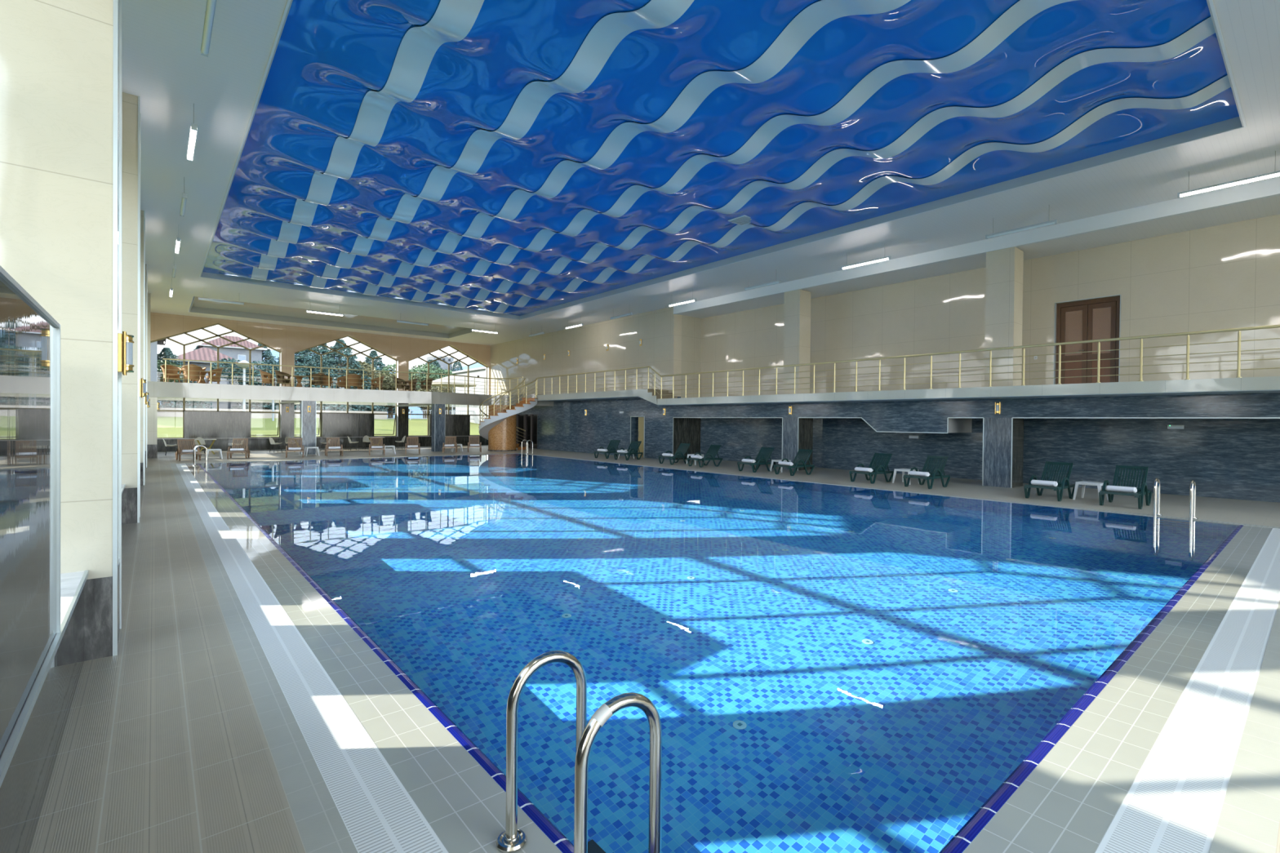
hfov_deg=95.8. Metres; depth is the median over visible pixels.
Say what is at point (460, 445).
side table
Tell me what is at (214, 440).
dining table
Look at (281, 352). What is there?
trim reveal
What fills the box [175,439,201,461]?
sun lounger
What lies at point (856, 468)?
rolled towel
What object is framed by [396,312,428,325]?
lamp
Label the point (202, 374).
table
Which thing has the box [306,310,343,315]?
lamp
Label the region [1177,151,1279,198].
lamp
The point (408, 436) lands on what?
sill
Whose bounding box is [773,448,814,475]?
sun lounger
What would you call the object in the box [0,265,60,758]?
window
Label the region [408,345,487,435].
window
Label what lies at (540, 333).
lamp
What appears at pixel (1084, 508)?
floor
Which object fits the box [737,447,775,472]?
sun lounger
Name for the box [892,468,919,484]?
side table
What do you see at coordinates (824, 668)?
pool water
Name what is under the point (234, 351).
villa
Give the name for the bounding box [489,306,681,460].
wall
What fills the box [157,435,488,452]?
wall
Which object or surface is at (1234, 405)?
balcony
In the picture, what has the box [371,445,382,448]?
rolled towel
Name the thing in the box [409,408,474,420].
fence
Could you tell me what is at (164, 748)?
floor
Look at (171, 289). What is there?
lamp
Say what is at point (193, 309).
trim
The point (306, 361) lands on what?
cedar tree
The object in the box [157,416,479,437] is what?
slope
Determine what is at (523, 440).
pool ladder
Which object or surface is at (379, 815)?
grate
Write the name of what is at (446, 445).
rolled towel
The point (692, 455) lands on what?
rolled towel
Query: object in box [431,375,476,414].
parasol
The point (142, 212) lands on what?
column
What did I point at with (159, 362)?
broadleaf tree
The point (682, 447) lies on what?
sun lounger
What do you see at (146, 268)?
column
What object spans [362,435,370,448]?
shell chair
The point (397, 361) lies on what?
trim reveal
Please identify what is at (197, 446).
pool ladder
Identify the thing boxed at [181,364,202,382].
rattan armchair
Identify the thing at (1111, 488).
rolled towel
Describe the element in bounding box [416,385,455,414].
broadleaf tree
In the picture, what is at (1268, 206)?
ceiling
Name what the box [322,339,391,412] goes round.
cedar tree
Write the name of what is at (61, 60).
column
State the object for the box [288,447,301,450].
rolled towel
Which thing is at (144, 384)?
diffuser
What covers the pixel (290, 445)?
armchair
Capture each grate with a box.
[175,463,448,852]
[1095,528,1279,852]
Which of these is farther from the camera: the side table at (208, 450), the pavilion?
the pavilion
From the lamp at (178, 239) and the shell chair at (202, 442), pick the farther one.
the shell chair at (202, 442)
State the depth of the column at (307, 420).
29.11 m
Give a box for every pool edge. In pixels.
[197,463,573,852]
[942,524,1243,852]
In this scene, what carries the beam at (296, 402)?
attached to the balcony slab at (168, 391)
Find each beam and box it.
[280,400,431,407]
[673,176,1279,314]
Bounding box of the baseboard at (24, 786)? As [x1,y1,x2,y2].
[0,492,123,852]
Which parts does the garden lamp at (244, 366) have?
post, lamp shade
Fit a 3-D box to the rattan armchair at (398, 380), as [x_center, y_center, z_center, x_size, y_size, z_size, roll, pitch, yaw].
[-13.685,-2.418,32.915,0.690,0.894,0.781,0,1,-12]
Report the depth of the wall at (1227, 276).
17.07 m
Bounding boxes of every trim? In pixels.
[0,570,88,787]
[189,296,479,337]
[200,0,1244,319]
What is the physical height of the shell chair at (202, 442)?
0.823 m
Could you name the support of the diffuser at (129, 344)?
attached to the wall sconce at (125, 342)
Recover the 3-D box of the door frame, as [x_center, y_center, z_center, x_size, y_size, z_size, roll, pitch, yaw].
[12.960,-2.370,16.754,0.304,2.620,1.550,0,1,-40]
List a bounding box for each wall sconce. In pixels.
[117,331,133,375]
[139,377,146,397]
[144,391,149,404]
[307,405,311,412]
[788,405,791,414]
[995,402,1000,413]
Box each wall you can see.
[150,311,490,395]
[157,408,386,419]
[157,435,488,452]
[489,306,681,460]
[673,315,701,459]
[700,213,1279,502]
[862,417,947,432]
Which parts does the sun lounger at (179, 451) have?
frame, backrest, seat, frame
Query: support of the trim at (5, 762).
attached to the baseboard at (24, 786)
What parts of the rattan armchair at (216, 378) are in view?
backrest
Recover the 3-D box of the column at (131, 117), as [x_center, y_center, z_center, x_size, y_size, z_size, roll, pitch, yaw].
[-9.239,-1.980,9.683,1.312,7.230,0.744,0,1,-40]
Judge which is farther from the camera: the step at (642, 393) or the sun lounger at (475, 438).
the sun lounger at (475, 438)
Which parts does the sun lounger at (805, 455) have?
frame, seat, frame, backrest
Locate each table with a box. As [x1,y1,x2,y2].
[195,439,217,454]
[198,370,210,383]
[207,448,222,458]
[293,375,306,386]
[303,446,319,456]
[358,379,367,389]
[366,436,382,445]
[382,445,395,453]
[404,381,417,391]
[451,444,462,452]
[685,453,705,465]
[769,459,791,472]
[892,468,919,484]
[1072,480,1108,501]
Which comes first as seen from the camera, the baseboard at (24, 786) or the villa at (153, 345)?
the baseboard at (24, 786)
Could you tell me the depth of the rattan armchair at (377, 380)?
32.52 m
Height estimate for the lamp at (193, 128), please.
0.510 m
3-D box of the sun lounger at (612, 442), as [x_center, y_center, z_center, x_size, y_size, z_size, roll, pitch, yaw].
[-1.571,1.114,28.332,0.718,0.879,1.350,1,1,34]
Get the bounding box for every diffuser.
[126,342,133,364]
[142,382,146,393]
[995,404,999,411]
[1168,426,1183,428]
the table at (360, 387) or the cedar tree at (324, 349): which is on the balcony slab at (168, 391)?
the table at (360, 387)
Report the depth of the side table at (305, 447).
27.97 m
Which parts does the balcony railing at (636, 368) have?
handrail, post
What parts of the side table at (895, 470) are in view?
leg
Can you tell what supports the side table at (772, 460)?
on the floor at (164, 748)
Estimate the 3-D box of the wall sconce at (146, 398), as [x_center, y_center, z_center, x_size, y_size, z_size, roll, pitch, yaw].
[-13.275,-0.761,15.560,0.099,0.342,0.135,0,1,-40]
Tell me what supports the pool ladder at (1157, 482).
attached to the floor at (164, 748)
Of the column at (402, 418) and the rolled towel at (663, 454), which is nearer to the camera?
the rolled towel at (663, 454)
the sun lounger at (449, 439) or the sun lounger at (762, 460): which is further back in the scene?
the sun lounger at (449, 439)
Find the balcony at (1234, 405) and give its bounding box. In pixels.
[673,392,1279,417]
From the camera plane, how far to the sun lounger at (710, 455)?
23.57 m
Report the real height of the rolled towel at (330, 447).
0.126 m
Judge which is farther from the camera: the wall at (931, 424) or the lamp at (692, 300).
the lamp at (692, 300)
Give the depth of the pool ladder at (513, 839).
2.28 m
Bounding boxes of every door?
[515,414,537,448]
[638,417,644,457]
[1055,296,1119,384]
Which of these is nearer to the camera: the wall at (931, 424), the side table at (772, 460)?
the wall at (931, 424)
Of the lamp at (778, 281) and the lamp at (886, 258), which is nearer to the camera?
the lamp at (886, 258)
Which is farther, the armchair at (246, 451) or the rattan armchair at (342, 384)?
the rattan armchair at (342, 384)
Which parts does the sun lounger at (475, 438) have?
backrest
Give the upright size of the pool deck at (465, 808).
0.003 m
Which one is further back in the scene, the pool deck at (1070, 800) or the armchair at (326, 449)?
the armchair at (326, 449)
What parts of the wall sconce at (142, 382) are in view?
rod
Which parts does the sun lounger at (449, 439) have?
seat, backrest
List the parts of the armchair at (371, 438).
backrest, seat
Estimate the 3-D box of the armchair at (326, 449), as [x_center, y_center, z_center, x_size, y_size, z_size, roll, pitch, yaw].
[-14.960,0.997,28.255,0.718,0.879,1.350,0,1,-32]
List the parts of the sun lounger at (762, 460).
frame, seat, frame, backrest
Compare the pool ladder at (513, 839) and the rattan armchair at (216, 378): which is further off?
the rattan armchair at (216, 378)
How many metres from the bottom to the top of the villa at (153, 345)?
9.200 m
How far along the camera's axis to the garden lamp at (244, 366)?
47.97 m
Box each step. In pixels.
[637,389,657,404]
[643,388,677,399]
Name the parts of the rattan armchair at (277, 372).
backrest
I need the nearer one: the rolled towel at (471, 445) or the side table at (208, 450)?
the side table at (208, 450)
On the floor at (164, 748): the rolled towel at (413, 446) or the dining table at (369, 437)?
the dining table at (369, 437)
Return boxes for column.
[0,0,122,661]
[121,92,140,524]
[140,209,145,485]
[145,264,147,467]
[146,293,157,458]
[280,404,293,448]
[299,400,315,454]
[396,406,408,446]
[431,404,445,451]
[782,288,810,394]
[782,417,813,470]
[983,417,1023,488]
[984,246,1023,386]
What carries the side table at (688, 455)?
on the floor at (164, 748)
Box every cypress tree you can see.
[418,360,440,413]
[449,361,462,414]
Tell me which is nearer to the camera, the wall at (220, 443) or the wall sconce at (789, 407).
the wall sconce at (789, 407)
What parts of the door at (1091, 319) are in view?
panel, glass, panel, glass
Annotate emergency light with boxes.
[908,435,918,438]
[1167,425,1184,429]
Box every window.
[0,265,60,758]
[150,324,280,438]
[293,335,396,437]
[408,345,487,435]
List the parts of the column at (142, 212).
corner trim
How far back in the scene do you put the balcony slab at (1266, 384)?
15.09 m
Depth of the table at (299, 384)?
29.98 m
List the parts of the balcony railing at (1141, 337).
post, post, post, post, post, post, post, post, post, post, post, post, post, post, post, post, post, post, post, post, post, post, post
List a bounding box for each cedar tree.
[157,347,216,408]
[231,351,355,410]
[257,342,276,405]
[274,343,336,404]
[276,355,365,411]
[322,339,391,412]
[360,350,413,413]
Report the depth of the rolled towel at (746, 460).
21.03 m
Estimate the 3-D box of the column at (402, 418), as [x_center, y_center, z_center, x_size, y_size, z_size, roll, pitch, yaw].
[-15.754,0.002,38.284,0.650,2.660,0.520,0,1,-40]
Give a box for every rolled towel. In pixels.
[182,449,197,453]
[230,448,244,451]
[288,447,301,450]
[328,446,340,448]
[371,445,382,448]
[407,444,417,447]
[444,444,454,446]
[470,444,479,446]
[596,448,608,451]
[617,449,627,453]
[662,453,673,456]
[690,454,702,458]
[741,458,755,462]
[777,461,793,466]
[854,466,873,471]
[908,471,929,476]
[1031,480,1057,486]
[1106,485,1137,493]
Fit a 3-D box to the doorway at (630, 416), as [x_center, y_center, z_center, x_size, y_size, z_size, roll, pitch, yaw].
[-0.134,0.513,29.205,0.030,2.070,1.110,0,1,-40]
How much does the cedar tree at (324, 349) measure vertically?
12.164 m
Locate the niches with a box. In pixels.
[672,417,1279,488]
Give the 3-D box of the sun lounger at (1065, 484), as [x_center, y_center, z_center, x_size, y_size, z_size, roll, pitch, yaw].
[10.129,1.338,14.266,1.350,0.879,0.718,0,1,-38]
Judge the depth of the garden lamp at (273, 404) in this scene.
51.88 m
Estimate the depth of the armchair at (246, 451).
26.18 m
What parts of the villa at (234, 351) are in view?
pane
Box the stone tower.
[426,355,453,414]
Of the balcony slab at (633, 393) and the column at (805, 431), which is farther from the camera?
the balcony slab at (633, 393)
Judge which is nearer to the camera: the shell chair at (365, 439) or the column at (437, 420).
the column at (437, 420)
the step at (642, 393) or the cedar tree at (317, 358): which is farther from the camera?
the cedar tree at (317, 358)
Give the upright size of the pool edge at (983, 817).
0.017 m
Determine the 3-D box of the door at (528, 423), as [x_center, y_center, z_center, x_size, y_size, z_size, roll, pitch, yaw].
[-7.820,0.300,38.504,0.140,2.200,4.200,0,1,-40]
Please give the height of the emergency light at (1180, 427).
0.100 m
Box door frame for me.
[1053,294,1120,384]
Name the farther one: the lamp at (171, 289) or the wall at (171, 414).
the wall at (171, 414)
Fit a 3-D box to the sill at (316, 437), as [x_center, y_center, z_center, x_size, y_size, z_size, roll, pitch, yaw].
[-18.278,0.656,36.173,5.930,0.025,0.520,0,1,-40]
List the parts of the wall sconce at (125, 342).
rod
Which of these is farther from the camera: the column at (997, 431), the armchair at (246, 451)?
the armchair at (246, 451)
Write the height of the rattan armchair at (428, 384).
0.894 m
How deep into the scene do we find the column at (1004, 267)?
16.68 m
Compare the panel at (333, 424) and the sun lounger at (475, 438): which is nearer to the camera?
the sun lounger at (475, 438)
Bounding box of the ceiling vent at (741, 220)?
[728,214,751,226]
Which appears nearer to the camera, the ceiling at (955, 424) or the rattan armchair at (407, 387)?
the ceiling at (955, 424)
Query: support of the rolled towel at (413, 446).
on the armchair at (407, 437)
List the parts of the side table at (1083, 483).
leg, leg, leg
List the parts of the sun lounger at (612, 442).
frame, seat, frame, backrest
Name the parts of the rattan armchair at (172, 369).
seat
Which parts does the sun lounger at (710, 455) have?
frame, seat, frame, backrest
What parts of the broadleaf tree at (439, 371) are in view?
crown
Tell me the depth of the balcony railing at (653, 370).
26.32 m
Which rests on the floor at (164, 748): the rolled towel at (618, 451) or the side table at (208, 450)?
the side table at (208, 450)
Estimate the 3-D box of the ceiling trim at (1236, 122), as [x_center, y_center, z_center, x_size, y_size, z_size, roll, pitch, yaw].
[-3.016,-5.697,16.343,13.700,0.222,26.960,0,1,-40]
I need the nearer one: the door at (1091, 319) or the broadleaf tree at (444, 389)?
the door at (1091, 319)
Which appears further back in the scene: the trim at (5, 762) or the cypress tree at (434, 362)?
the cypress tree at (434, 362)
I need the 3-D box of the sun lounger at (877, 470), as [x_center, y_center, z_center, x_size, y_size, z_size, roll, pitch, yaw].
[7.171,1.281,17.876,1.350,0.879,0.718,0,1,-36]
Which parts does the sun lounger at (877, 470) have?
frame, seat, backrest, frame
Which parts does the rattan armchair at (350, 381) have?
backrest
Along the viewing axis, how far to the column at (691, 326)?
27.91 m
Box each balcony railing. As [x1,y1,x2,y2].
[162,358,523,395]
[536,365,649,395]
[648,366,660,395]
[660,324,1279,399]
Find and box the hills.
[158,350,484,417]
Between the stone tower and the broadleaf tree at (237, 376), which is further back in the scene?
the stone tower
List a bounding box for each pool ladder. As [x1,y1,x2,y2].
[191,444,207,466]
[496,650,662,852]
[521,440,533,454]
[1153,477,1198,521]
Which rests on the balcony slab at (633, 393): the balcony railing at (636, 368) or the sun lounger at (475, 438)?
the balcony railing at (636, 368)
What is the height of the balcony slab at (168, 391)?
0.680 m
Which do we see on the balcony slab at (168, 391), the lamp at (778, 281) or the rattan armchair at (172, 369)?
the rattan armchair at (172, 369)
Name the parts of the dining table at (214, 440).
leg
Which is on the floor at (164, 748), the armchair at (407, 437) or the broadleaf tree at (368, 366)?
the armchair at (407, 437)
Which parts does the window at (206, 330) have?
window sash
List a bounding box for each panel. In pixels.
[183,411,250,438]
[320,413,373,437]
[428,414,470,435]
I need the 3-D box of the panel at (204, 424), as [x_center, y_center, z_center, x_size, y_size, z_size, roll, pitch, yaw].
[-23.233,-0.091,31.851,2.960,1.455,0.282,0,1,-40]
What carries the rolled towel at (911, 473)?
on the sun lounger at (934, 474)
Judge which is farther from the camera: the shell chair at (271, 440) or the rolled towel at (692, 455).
the shell chair at (271, 440)
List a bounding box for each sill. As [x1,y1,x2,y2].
[0,571,84,759]
[157,437,280,439]
[315,436,363,437]
[408,435,448,436]
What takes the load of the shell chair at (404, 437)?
on the floor at (164, 748)
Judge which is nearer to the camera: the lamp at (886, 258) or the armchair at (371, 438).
the lamp at (886, 258)
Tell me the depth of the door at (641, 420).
29.14 m
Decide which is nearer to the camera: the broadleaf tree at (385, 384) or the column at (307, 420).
the column at (307, 420)
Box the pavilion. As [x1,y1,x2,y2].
[452,366,485,423]
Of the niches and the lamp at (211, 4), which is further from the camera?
the niches
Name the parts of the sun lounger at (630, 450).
frame, seat, frame, backrest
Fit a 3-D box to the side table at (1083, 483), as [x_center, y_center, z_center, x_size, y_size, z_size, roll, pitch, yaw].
[10.912,1.561,13.979,0.580,0.430,0.560,0,1,-35]
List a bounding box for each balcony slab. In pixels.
[146,381,553,408]
[534,389,641,401]
[657,376,1279,405]
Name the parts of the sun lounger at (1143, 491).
frame, seat, backrest, frame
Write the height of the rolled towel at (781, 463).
0.126 m
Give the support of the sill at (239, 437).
on the wall at (220, 443)
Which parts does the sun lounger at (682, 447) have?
frame, seat, frame, backrest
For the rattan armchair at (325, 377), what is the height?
0.894 m
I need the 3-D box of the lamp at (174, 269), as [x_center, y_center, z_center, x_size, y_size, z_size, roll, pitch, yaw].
[-15.899,-5.485,19.732,0.090,0.510,1.580,0,1,-40]
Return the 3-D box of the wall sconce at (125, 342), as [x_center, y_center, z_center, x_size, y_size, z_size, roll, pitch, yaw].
[-4.136,-0.587,4.653,0.099,0.342,0.135,0,1,-40]
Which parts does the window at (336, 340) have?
window sash, window sash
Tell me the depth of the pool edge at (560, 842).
3.48 m
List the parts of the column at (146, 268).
corner trim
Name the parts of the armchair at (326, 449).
frame, backrest, seat, frame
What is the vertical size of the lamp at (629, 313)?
0.510 m
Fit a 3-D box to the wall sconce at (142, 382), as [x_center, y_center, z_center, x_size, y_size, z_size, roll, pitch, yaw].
[-8.719,-0.674,10.140,0.099,0.342,0.135,0,1,-40]
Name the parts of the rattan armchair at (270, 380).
backrest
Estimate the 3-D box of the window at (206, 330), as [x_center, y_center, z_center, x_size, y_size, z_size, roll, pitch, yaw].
[-23.462,-2.527,32.129,5.981,6.389,0.468,0,1,-40]
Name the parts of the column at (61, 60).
corner trim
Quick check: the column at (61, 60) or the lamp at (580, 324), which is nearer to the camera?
the column at (61, 60)
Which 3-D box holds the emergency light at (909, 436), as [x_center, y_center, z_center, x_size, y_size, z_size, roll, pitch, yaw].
[9.657,0.370,20.404,0.056,0.100,0.320,0,1,-40]
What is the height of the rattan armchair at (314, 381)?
0.894 m
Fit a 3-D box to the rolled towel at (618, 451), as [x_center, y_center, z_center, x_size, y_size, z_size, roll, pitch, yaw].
[-0.814,1.165,26.898,0.500,0.126,0.242,1,1,38]
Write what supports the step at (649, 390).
on the step at (642, 393)
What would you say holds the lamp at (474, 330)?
hanging from the ceiling at (518, 157)
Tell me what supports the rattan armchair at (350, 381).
on the balcony slab at (168, 391)
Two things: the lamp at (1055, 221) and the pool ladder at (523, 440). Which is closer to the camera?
the lamp at (1055, 221)
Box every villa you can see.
[150,338,165,382]
[171,347,239,408]
[197,335,266,405]
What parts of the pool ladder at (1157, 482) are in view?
handrail, handrail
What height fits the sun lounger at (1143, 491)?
0.879 m
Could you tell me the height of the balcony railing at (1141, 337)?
1.050 m
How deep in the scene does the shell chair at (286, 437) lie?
31.59 m
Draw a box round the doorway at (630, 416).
[630,416,644,457]
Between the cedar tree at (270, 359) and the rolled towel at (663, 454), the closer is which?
the rolled towel at (663, 454)
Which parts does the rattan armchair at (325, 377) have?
backrest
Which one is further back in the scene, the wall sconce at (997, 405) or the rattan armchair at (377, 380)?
the rattan armchair at (377, 380)
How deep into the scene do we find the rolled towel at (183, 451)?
24.02 m
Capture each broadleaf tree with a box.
[157,360,182,382]
[211,357,308,409]
[320,360,390,388]
[350,372,421,417]
[381,363,455,417]
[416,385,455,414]
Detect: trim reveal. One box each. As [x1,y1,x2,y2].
[280,351,281,437]
[293,360,398,435]
[408,367,488,417]
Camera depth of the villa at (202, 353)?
60.88 m
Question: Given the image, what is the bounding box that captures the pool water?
[200,453,1240,852]
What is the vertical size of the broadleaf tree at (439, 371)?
7.468 m
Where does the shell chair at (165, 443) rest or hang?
on the floor at (164, 748)
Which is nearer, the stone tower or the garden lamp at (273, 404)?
the garden lamp at (273, 404)
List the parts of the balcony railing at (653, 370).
post, handrail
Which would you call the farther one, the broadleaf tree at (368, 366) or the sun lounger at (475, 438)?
the broadleaf tree at (368, 366)
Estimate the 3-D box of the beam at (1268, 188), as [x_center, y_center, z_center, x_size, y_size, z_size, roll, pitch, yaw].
[9.288,-5.329,18.069,0.140,0.390,23.840,0,1,-40]
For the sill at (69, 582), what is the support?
on the baseboard at (24, 786)
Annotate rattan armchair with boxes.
[160,364,182,382]
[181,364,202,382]
[190,367,206,382]
[205,368,223,383]
[259,369,275,386]
[274,369,291,386]
[307,373,324,387]
[319,373,333,388]
[336,375,347,388]
[345,373,361,389]
[370,376,384,390]
[393,376,406,391]
[404,377,417,391]
[420,377,433,391]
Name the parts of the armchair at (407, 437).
seat, backrest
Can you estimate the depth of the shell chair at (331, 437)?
31.89 m
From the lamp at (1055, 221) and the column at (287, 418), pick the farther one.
the column at (287, 418)
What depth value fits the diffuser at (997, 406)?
16.67 m
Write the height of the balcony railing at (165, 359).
1.050 m
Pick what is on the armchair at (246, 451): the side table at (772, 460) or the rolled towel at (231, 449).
the rolled towel at (231, 449)
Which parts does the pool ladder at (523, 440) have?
handrail, handrail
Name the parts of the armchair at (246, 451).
frame, seat, backrest, frame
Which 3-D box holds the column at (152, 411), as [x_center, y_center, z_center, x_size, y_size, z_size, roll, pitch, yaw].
[-22.107,-2.227,25.227,1.614,7.230,0.728,0,1,-40]
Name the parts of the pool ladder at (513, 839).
handrail, handrail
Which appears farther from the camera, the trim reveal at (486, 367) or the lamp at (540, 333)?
the trim reveal at (486, 367)
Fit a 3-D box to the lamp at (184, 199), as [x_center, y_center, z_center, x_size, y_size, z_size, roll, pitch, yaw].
[-10.687,-5.386,13.532,0.090,0.510,1.580,0,1,-40]
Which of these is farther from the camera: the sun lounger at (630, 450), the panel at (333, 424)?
the panel at (333, 424)
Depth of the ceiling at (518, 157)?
11.24 m
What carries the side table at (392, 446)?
on the floor at (164, 748)
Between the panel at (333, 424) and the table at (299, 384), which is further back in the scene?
the panel at (333, 424)
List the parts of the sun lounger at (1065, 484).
frame, seat, backrest, frame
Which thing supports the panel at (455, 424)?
on the sill at (408, 436)
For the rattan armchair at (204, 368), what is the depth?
27.98 m
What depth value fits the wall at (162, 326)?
34.25 m
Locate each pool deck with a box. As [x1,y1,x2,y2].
[185,463,562,852]
[962,525,1272,852]
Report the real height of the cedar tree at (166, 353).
6.534 m
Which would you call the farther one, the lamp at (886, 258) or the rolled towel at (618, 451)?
the rolled towel at (618, 451)
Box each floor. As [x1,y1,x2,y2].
[29,444,1279,852]
[190,453,1279,528]
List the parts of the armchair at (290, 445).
backrest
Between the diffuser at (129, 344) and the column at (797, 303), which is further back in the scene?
the column at (797, 303)
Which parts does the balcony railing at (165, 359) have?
post, post, post, post, post, post, post, handrail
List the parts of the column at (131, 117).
corner trim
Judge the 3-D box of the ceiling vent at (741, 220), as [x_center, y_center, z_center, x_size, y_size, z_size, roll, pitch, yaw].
[2.862,-5.712,16.032,0.600,0.032,0.600,0,1,-40]
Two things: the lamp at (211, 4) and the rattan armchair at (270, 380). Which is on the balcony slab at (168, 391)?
the rattan armchair at (270, 380)
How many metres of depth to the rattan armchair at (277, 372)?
29.22 m
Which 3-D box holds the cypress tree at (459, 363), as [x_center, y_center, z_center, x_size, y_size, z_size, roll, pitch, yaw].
[-30.314,-5.975,95.892,3.401,9.766,3.417,1,1,29]
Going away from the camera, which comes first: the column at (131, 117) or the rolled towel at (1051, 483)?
the column at (131, 117)
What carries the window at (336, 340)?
in the wall at (162, 326)
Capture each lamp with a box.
[169,288,173,297]
[172,265,176,277]
[174,224,180,253]
[179,192,186,216]
[186,103,197,161]
[198,297,244,305]
[200,0,216,57]
[235,360,252,411]
[271,403,274,421]
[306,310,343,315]
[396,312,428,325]
[471,328,497,333]
[528,332,544,337]
[564,315,583,328]
[610,312,632,319]
[668,291,696,306]
[744,280,781,290]
[841,256,890,270]
[985,217,1057,239]
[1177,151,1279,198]
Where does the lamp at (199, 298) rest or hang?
hanging from the ceiling at (518, 157)
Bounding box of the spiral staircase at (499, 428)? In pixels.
[478,377,537,451]
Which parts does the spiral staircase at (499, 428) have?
handrail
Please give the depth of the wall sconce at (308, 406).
29.04 m
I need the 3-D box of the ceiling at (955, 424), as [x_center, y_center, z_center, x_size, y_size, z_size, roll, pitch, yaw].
[9.280,-0.053,19.473,1.830,0.465,2.830,0,1,-40]
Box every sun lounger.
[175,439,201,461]
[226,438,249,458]
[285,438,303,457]
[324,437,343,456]
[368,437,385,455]
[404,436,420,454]
[442,436,457,453]
[467,435,481,452]
[594,440,620,458]
[613,440,642,460]
[657,443,691,464]
[686,444,722,467]
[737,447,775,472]
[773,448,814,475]
[848,453,893,484]
[902,455,950,488]
[1023,461,1075,501]
[1098,465,1151,509]
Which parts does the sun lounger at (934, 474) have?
frame, seat, backrest, frame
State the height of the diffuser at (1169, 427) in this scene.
0.065 m
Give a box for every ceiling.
[122,0,1279,345]
[191,296,467,333]
[678,195,1279,318]
[948,417,972,432]
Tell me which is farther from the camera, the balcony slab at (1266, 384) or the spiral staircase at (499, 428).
the spiral staircase at (499, 428)
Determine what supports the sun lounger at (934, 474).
on the floor at (164, 748)
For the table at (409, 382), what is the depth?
33.38 m
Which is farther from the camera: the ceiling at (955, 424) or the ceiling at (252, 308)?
the ceiling at (252, 308)
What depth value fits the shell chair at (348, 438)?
32.97 m
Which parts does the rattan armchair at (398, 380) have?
backrest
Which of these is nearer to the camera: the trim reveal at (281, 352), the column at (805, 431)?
the column at (805, 431)
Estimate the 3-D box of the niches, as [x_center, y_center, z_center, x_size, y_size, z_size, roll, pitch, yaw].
[9.209,0.719,18.089,0.020,2.014,23.824,0,1,-40]
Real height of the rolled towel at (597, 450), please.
0.126 m
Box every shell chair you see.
[162,438,177,455]
[194,437,205,453]
[268,436,282,452]
[284,436,297,451]
[320,436,331,451]
[347,436,358,450]
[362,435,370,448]
[395,435,405,449]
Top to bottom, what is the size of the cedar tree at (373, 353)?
10.958 m
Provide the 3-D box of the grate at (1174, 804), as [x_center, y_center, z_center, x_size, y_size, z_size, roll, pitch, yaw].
[5.895,1.856,5.579,14.330,0.097,0.310,0,1,-40]

